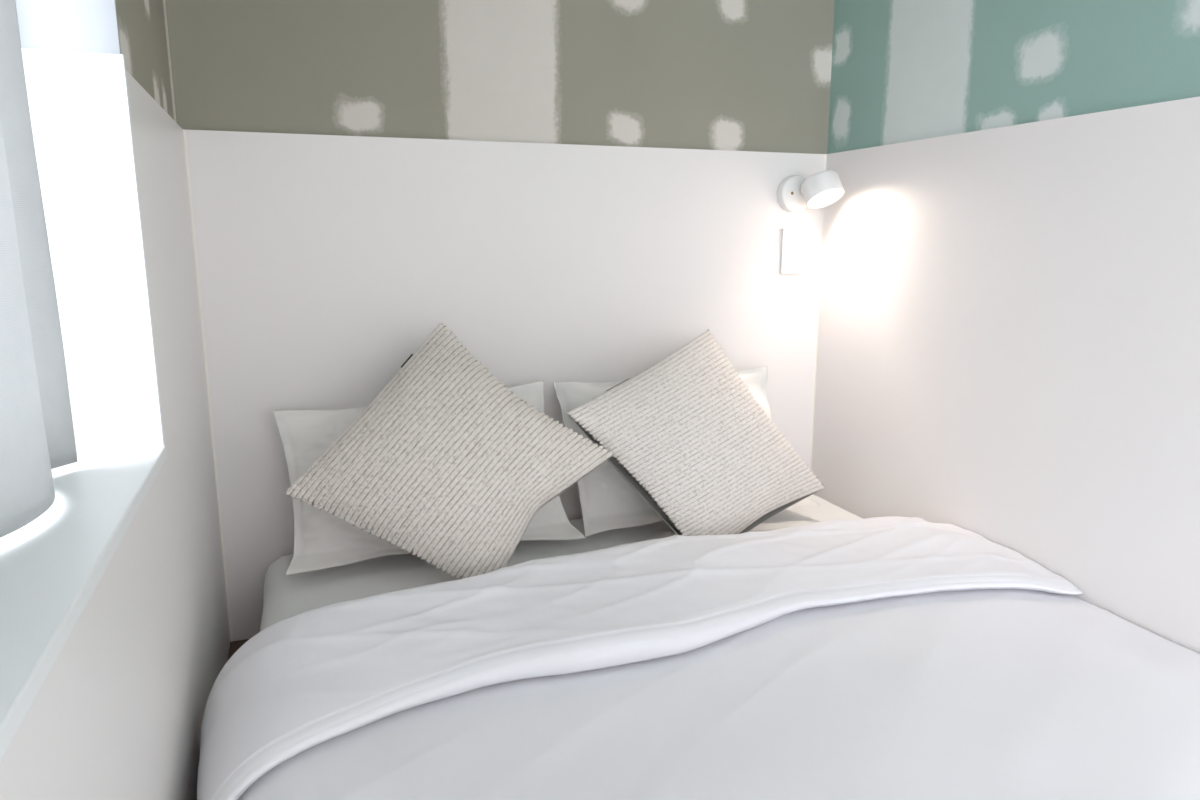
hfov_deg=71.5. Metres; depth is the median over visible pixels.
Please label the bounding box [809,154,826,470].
trim
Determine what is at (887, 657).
duvet
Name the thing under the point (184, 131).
trim
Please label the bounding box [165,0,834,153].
wall
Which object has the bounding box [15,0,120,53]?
trim
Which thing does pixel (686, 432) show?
cushion
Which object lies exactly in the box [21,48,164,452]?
trim
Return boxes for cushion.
[285,323,613,578]
[567,329,824,535]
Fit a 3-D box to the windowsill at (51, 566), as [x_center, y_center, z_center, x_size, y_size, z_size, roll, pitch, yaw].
[-0.518,0.200,0.649,0.171,0.020,1.294,-4,12,-20]
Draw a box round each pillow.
[273,381,585,574]
[553,365,819,536]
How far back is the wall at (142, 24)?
1.49 m
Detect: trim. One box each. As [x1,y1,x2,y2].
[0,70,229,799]
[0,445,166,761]
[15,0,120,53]
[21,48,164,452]
[183,129,232,641]
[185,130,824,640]
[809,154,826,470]
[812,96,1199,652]
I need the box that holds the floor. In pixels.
[228,639,248,659]
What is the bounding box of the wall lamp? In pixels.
[777,170,843,211]
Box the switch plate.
[780,229,806,273]
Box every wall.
[116,0,176,122]
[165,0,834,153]
[827,0,1199,153]
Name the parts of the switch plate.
module frame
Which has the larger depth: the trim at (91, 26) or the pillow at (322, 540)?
the pillow at (322, 540)
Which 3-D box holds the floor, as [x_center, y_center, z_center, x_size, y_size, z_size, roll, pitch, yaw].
[0.950,1.135,-0.632,1.910,0.050,6.600,-4,12,-20]
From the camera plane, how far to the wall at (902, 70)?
1.81 m
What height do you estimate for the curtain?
1.478 m
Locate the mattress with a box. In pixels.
[260,494,862,631]
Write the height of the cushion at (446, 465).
0.544 m
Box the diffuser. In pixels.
[808,189,840,204]
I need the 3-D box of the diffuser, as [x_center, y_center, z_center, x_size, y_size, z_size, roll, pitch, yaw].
[0.611,-0.557,2.272,0.094,0.049,0.084,-4,12,-20]
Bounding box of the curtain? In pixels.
[0,0,77,537]
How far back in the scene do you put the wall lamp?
2.29 m
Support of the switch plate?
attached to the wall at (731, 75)
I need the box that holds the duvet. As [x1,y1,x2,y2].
[197,516,1199,799]
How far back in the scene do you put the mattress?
1.91 m
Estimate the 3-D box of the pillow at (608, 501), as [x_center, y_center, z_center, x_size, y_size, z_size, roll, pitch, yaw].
[0.231,0.115,2.193,0.674,0.362,0.235,-4,12,-20]
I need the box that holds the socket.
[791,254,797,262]

